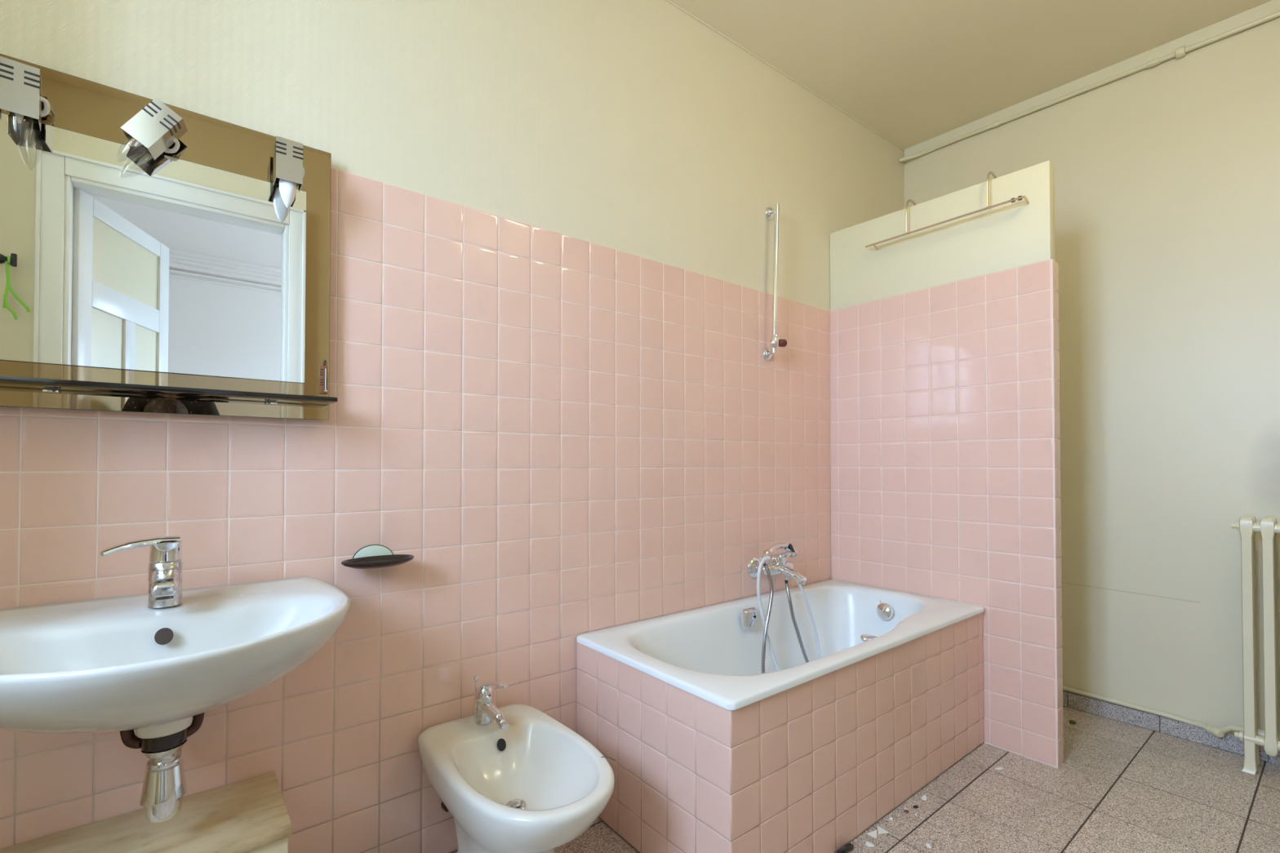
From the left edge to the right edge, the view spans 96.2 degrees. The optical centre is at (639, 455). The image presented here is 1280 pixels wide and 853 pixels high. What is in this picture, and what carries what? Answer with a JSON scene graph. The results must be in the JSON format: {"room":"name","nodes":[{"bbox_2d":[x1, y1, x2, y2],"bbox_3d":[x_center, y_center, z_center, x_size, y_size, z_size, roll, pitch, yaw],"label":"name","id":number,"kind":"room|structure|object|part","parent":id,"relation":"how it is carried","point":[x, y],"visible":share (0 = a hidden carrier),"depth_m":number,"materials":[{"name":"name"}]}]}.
{"room":"bathroom","nodes":[
{"label":"bathroom","id":0,"kind":"room"},
{"bbox_2d":[0,0,904,852],"bbox_3d":[-0.288,-0.363,1.979,5.200,3.100,0.200,1,-1,-39],"label":"wall","id":1,"kind":"structure","parent":0,"point":[554,386],"depth_m":1.67,"materials":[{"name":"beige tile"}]},
{"bbox_2d":[0,771,292,852],"bbox_3d":[-1.087,0.934,1.021,0.773,0.375,0.267,1,-1,-39],"label":"cabinet","id":2,"kind":"object","parent":1,"relation":"attached to","point":[248,815],"depth_m":1.15,"materials":[{"name":"beige wood"}]},
{"bbox_3d":[-1.019,0.944,0.930,0.767,0.352,0.020,1,-1,-39],"label":"panel","id":3,"kind":"part","parent":2,"relation":"part of","materials":[{"name":"beige paint"}]},
{"bbox_2d":[0,53,331,420],"bbox_3d":[-1.018,-0.422,1.246,0.615,0.666,0.035,1,-1,-39],"label":"wall mirror","id":4,"kind":"object","parent":1,"relation":"attached to","point":[188,267],"visible":0.98,"depth_m":1.22,"materials":[{"name":"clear mirror"}]},
{"bbox_2d":[0,56,50,130],"bbox_3d":[-1.151,-0.654,1.076,0.064,0.177,0.082,1,-1,-43],"label":"spotlight","id":5,"kind":"object","parent":4,"relation":"attached to","point":[20,83],"visible":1,"depth_m":1.05,"materials":[{"name":"white metal"}]},
{"bbox_3d":[-1.144,-0.629,1.060,0.012,0.034,0.012,1,-1,-43],"label":"filament stem","id":6,"kind":"part","parent":5,"relation":"part of","materials":[{"name":"beige plastic"}]},
{"bbox_2d":[0,113,306,382],"bbox_3d":[-1.007,-0.409,1.232,0.506,0.464,0.001,1,-1,-39],"label":"mirror glass","id":7,"kind":"object","parent":4,"relation":"attached to","point":[116,259],"depth_m":1.20,"materials":[{"name":"silver mirror"}]},
{"bbox_2d":[120,97,187,159],"bbox_3d":[-1.008,-0.664,1.192,0.108,0.154,0.082,0,-1,-28],"label":"spotlight","id":8,"kind":"object","parent":4,"relation":"attached to","point":[156,126],"visible":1,"depth_m":1.16,"materials":[{"name":"white metal"}]},
{"bbox_3d":[-1.014,-0.640,1.169,0.012,0.034,0.012,39,-18,-22],"label":"filament stem","id":9,"kind":"part","parent":8,"relation":"part of","materials":[{"name":"clear glass"}]},
{"bbox_2d":[0,375,337,404],"bbox_3d":[-0.980,-0.131,1.194,0.616,0.022,0.095,1,-1,-39],"label":"glass shelf","id":10,"kind":"object","parent":4,"relation":"attached to","point":[48,385],"visible":1,"depth_m":1.16,"materials":[{"name":"black"}]},
{"bbox_2d":[272,135,304,208],"bbox_3d":[-0.818,-0.654,1.341,0.064,0.169,0.081,1,-1,-39],"label":"spotlight","id":11,"kind":"object","parent":4,"relation":"attached to","point":[288,166],"visible":1,"depth_m":1.31,"materials":[{"name":"white metal"}]},
{"bbox_3d":[-0.812,-0.611,1.325,0.035,0.083,0.035,1,-1,-39],"label":"bulb","id":12,"kind":"part","parent":11,"relation":"part of","materials":[{"name":"white glass"}]},
{"bbox_2d":[319,360,328,394],"bbox_3d":[-0.777,-0.193,1.412,0.018,0.085,0.010,1,-1,-39],"label":"thermometer","id":13,"kind":"object","parent":4,"relation":"attached to","point":[323,370],"visible":1,"depth_m":1.41,"materials":[{"name":"brown wood"}]},
{"bbox_2d":[0,576,350,733],"bbox_3d":[-0.851,0.383,1.026,0.607,0.191,0.566,1,-1,-39],"label":"washbasin","id":14,"kind":"object","parent":1,"relation":"attached to","point":[117,663],"visible":0.99,"depth_m":0.98,"materials":[{"name":"white ceramic"}]},
{"bbox_2d":[98,535,182,608],"bbox_3d":[-0.927,0.224,1.068,0.121,0.133,0.134,1,-1,-39],"label":"tap","id":15,"kind":"object","parent":14,"relation":"on","point":[166,555],"visible":1,"depth_m":1.10,"materials":[{"name":"silver metal"}]},
{"bbox_3d":[-0.950,0.172,1.093,0.040,0.029,0.114,-1,-1,39],"label":"lever","id":16,"kind":"part","parent":15,"relation":"part of","materials":[{"name":"silver metal"}]},
{"bbox_3d":[-0.889,0.236,1.075,0.040,0.049,0.098,1,-1,-39],"label":"spout","id":17,"kind":"part","parent":15,"relation":"part of","materials":[{"name":"silver metal"}]},
{"bbox_2d":[120,712,204,823],"bbox_3d":[-0.949,0.583,1.146,0.144,0.200,0.249,1,-1,-39],"label":"trap","id":18,"kind":"object","parent":14,"relation":"attached to","point":[164,787],"visible":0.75,"depth_m":1.06,"materials":[{"name":"silver metal"}]},
{"bbox_2d":[139,752,186,823],"bbox_3d":[-0.896,0.626,1.082,0.069,0.111,0.069,1,-1,-39],"label":"cup","id":19,"kind":"object","parent":18,"relation":"on","point":[164,787],"depth_m":1.06,"materials":[{"name":"silver metal"}]},
{"bbox_2d":[341,544,413,568],"bbox_3d":[-0.668,0.259,1.469,0.173,0.049,0.108,1,-1,-39],"label":"soap dish","id":20,"kind":"object","parent":1,"relation":"attached to","point":[373,556],"visible":1,"depth_m":1.49,"materials":[{"name":"black plastic"}]},
{"bbox_3d":[-0.700,0.257,1.509,0.100,0.040,0.005,1,-1,-39],"label":"wall plate","id":21,"kind":"part","parent":20,"relation":"part of","materials":[{"name":"white"}]},
{"bbox_3d":[-0.667,0.274,1.467,0.173,0.020,0.105,1,-1,-39],"label":"dish","id":22,"kind":"part","parent":20,"relation":"part of","materials":[{"name":"black plastic"}]},
{"bbox_2d":[440,801,448,812],"bbox_3d":[-0.510,1.046,1.606,0.095,0.168,0.051,0,-1,4],"label":"supply pipe","id":23,"kind":"object","parent":1,"relation":"attached to","point":[443,806],"visible":0.03,"depth_m":1.60,"materials":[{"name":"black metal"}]},
{"bbox_2d":[763,203,786,360],"bbox_3d":[0.583,-0.760,2.507,0.075,0.686,0.100,0,-1,-22],"label":"shower rail","id":24,"kind":"object","parent":1,"relation":"attached to","point":[775,342],"visible":1,"depth_m":2.47,"materials":[{"name":"silver metal"}]},
{"bbox_3d":[0.585,-0.763,2.479,0.044,0.650,0.020,1,-1,-39],"label":"rail","id":25,"kind":"part","parent":24,"relation":"part of","materials":[{"name":"silver metal"}]},
{"bbox_3d":[0.612,-0.484,2.481,0.037,0.033,0.033,0,-1,-17],"label":"slider knob","id":26,"kind":"part","parent":24,"relation":"part of","materials":[{"name":"red plastic"}]},
{"bbox_2d":[747,551,806,584],"bbox_3d":[0.612,0.469,2.430,0.240,0.127,0.201,1,-1,-39],"label":"mixer","id":27,"kind":"object","parent":1,"relation":"attached to","point":[778,564],"visible":0.85,"depth_m":2.42,"materials":[{"name":"silver metal"}]},
{"bbox_2d":[759,542,798,560],"bbox_3d":[0.581,0.406,2.408,0.245,0.068,0.059,1,-1,-39],"label":"shower","id":28,"kind":"object","parent":27,"relation":"on","point":[788,548],"visible":0.83,"depth_m":2.41,"materials":[{"name":"silver metal"}]},
{"bbox_2d":[783,574,788,580],"bbox_3d":[0.617,0.511,2.422,0.020,0.030,0.020,1,-1,-39],"label":"outlet","id":29,"kind":"object","parent":27,"relation":"attached to","point":[786,576],"depth_m":2.42,"materials":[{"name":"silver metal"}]},
{"bbox_3d":[0.619,0.421,2.422,0.041,0.032,0.071,1,-1,-39],"label":"lever","id":30,"kind":"part","parent":27,"relation":"part of","materials":[{"name":"silver metal"}]},
{"bbox_2d":[756,556,821,671],"bbox_3d":[0.681,0.703,2.345,0.418,0.586,0.208,0,-1,7],"label":"hose","id":31,"kind":"object","parent":27,"relation":"hanging from","point":[764,559],"visible":0.62,"depth_m":2.29,"materials":[{"name":"white"}]},
{"bbox_3d":[0.633,0.498,2.403,0.048,0.067,0.134,1,-1,-39],"label":"spout","id":32,"kind":"part","parent":27,"relation":"part of","materials":[{"name":"silver metal"}]},
{"bbox_2d":[665,0,904,151],"bbox_3d":[-0.206,-1.724,1.937,4.450,0.132,0.008,1,-1,-39],"label":"trim","id":33,"kind":"structure","parent":1,"relation":"attached to","point":[668,1],"depth_m":2.58,"materials":[{"name":"beige paint"}]},
{"bbox_2d":[453,706,1279,852],"bbox_3d":[0.358,1.185,1.148,5.200,0.121,2.270,1,-1,-39],"label":"floor","id":34,"kind":"structure","parent":0,"point":[1118,787],"depth_m":1.87,"materials":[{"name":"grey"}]},
{"bbox_2d":[417,703,614,852],"bbox_3d":[-0.305,0.936,1.432,0.353,0.387,0.593,1,-1,-39],"label":"bidet","id":35,"kind":"object","parent":34,"relation":"on","point":[535,785],"visible":0.99,"depth_m":1.45,"materials":[{"name":"white ceramic"}]},
{"bbox_2d":[473,675,509,732],"bbox_3d":[-0.409,0.679,1.574,0.049,0.132,0.155,1,-1,-39],"label":"tap","id":36,"kind":"object","parent":35,"relation":"on","point":[486,712],"visible":1,"depth_m":1.58,"materials":[{"name":"silver metal"}]},
{"bbox_3d":[-0.463,0.684,1.622,0.013,0.122,0.013,1,-1,-39],"label":"pop rod","id":37,"kind":"part","parent":36,"relation":"part of","materials":[{"name":"silver metal"}]},
{"bbox_3d":[-0.404,0.703,1.572,0.034,0.043,0.085,1,-1,-44],"label":"spout","id":38,"kind":"part","parent":36,"relation":"part of","materials":[{"name":"silver metal"}]},
{"bbox_3d":[-0.402,0.634,1.573,0.030,0.042,0.123,1,-1,-44],"label":"lever","id":39,"kind":"part","parent":36,"relation":"part of","materials":[{"name":"silver metal"}]},
{"bbox_2d":[576,612,984,852],"bbox_3d":[0.577,0.877,2.086,1.471,0.520,0.682,1,-1,-39],"label":"tub surround","id":40,"kind":"object","parent":34,"relation":"on","point":[809,766],"visible":0.94,"depth_m":1.64,"materials":[{"name":"pink tile"}]},
{"bbox_2d":[576,579,983,710],"bbox_3d":[0.576,0.800,2.080,1.477,0.409,0.690,1,-1,-39],"label":"bathtub","id":41,"kind":"object","parent":40,"relation":"in","point":[706,653],"depth_m":2.19,"materials":[{"name":"white ceramic"}]},
{"bbox_3d":[0.438,0.651,2.282,0.079,0.080,0.035,1,-1,-39],"label":"grip handle","id":42,"kind":"part","parent":41,"relation":"part of","materials":[{"name":"silver metal"}]},
{"bbox_2d":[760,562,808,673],"bbox_3d":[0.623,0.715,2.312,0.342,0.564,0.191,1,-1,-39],"label":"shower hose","id":43,"kind":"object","parent":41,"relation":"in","point":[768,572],"visible":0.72,"depth_m":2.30,"materials":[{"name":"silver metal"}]},
{"bbox_3d":[0.803,0.645,1.968,0.124,0.065,0.055,1,-1,-39],"label":"grip handle","id":44,"kind":"part","parent":41,"relation":"part of","materials":[{"name":"silver metal"}]},
{"bbox_3d":[1.055,0.676,2.482,0.034,0.072,0.073,1,-1,-39],"label":"overflow knob","id":45,"kind":"part","parent":41,"relation":"part of","materials":[{"name":"silver metal"}]},
{"bbox_2d":[837,843,853,852],"bbox_3d":[0.583,1.123,1.632,0.079,0.016,0.026,1,-1,-39],"label":"cord","id":46,"kind":"object","parent":34,"relation":"on","point":[849,846],"visible":1,"depth_m":1.63,"materials":[{"name":"black plastic"}]},
{"bbox_2d":[865,841,874,847],"bbox_3d":[0.667,1.130,1.666,0.026,0.004,0.018,0,0,27],"label":"chip","id":47,"kind":"object","parent":34,"relation":"on","point":[868,844],"visible":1,"depth_m":1.67,"materials":[{"name":"white stone"}]},
{"bbox_2d":[866,830,876,838],"bbox_3d":[0.701,1.132,1.712,0.043,0.002,0.029,0,-1,-23],"label":"chip","id":48,"kind":"object","parent":34,"relation":"on","point":[873,833],"visible":1,"depth_m":1.72,"materials":[{"name":"white stone"}]},
{"bbox_2d":[877,826,888,834],"bbox_3d":[0.727,1.132,1.736,0.035,0.002,0.036,0,-1,-6],"label":"chip","id":49,"kind":"object","parent":34,"relation":"on","point":[880,830],"visible":1,"depth_m":1.73,"materials":[{"name":"white stone"}]},
{"bbox_2d":[921,795,926,800],"bbox_3d":[0.940,1.133,1.903,0.016,0.004,0.036,0,-1,25],"label":"chip","id":50,"kind":"object","parent":34,"relation":"on","point":[923,797],"visible":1,"depth_m":1.90,"materials":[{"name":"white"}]},
{"bbox_2d":[925,843,931,848],"bbox_3d":[0.835,1.130,1.661,0.016,0.004,0.017,-1,-1,41],"label":"chip","id":51,"kind":"object","parent":34,"relation":"on","point":[928,845],"visible":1,"depth_m":1.66,"materials":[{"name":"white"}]},
{"bbox_2d":[1218,515,1279,774],"bbox_3d":[2.347,0.680,2.015,0.203,0.916,0.488,1,-1,-39],"label":"radiator","id":52,"kind":"object","parent":34,"relation":"on","point":[1248,526],"visible":1,"depth_m":2.06,"materials":[{"name":"beige metal"}]},
{"bbox_2d":[829,160,1063,768],"bbox_3d":[1.252,0.021,2.484,0.063,2.247,0.930,1,-1,-39],"label":"wall partition","id":53,"kind":"structure","parent":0,"point":[945,428],"depth_m":2.34,"materials":[{"name":"pink tile"}]},
{"bbox_2d":[865,171,1028,249],"bbox_3d":[1.278,-1.037,2.428,0.135,0.181,0.641,1,-1,-39],"label":"hanger","id":54,"kind":"object","parent":53,"relation":"hanging from","point":[1020,197],"visible":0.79,"depth_m":2.32,"materials":[{"name":"silver metal"}]},
{"bbox_3d":[1.240,-0.964,2.398,0.008,0.008,0.640,1,-1,-39],"label":"rail","id":55,"kind":"part","parent":54,"relation":"part of","materials":[{"name":"silver metal"}]},
{"bbox_3d":[1.238,-0.958,2.376,0.008,0.008,0.608,1,-1,-39],"label":"rail","id":56,"kind":"part","parent":54,"relation":"part of","materials":[{"name":"silver metal"}]},
{"bbox_2d":[670,0,1271,149],"bbox_3d":[0.358,-1.841,1.193,5.200,0.468,2.270,1,-1,-39],"label":"ceiling","id":57,"kind":"structure","parent":0,"point":[913,72],"depth_m":2.43,"materials":[{"name":"beige paint"}]},
{"bbox_2d":[903,16,1279,733],"bbox_3d":[2.306,-0.354,2.552,0.432,3.100,2.153,1,-1,-39],"label":"wall","id":58,"kind":"structure","parent":0,"point":[1167,173],"depth_m":2.41,"materials":[{"name":"beige paint"}]},
{"bbox_2d":[898,10,1279,162],"bbox_3d":[2.123,-1.683,2.561,0.065,0.070,1.945,1,-1,-40],"label":"pipe","id":59,"kind":"object","parent":58,"relation":"attached to","point":[1180,51],"visible":1,"depth_m":2.56,"materials":[{"name":"beige metal"}]},
{"bbox_2d":[903,0,1279,157],"bbox_3d":[2.146,-1.726,2.570,0.026,0.117,1.950,1,-1,-39],"label":"pipe","id":60,"kind":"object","parent":58,"relation":"attached to","point":[1273,6],"depth_m":2.59,"materials":[{"name":"beige paint"}]},
{"bbox_2d":[1062,685,1224,737],"bbox_3d":[1.862,1.070,2.720,0.071,0.037,1.290,1,-1,-36],"label":"pipe","id":61,"kind":"object","parent":58,"relation":"attached to","point":[1215,731],"visible":0.7,"depth_m":2.38,"materials":[{"name":"beige metal"}]},
{"bbox_2d":[1062,690,1279,764],"bbox_3d":[2.072,1.111,2.470,0.022,0.065,1.947,1,-1,-39],"label":"baseboard","id":62,"kind":"structure","parent":58,"relation":"attached to","point":[1228,742],"depth_m":2.37,"materials":[{"name":"grey stone"}]}
]}

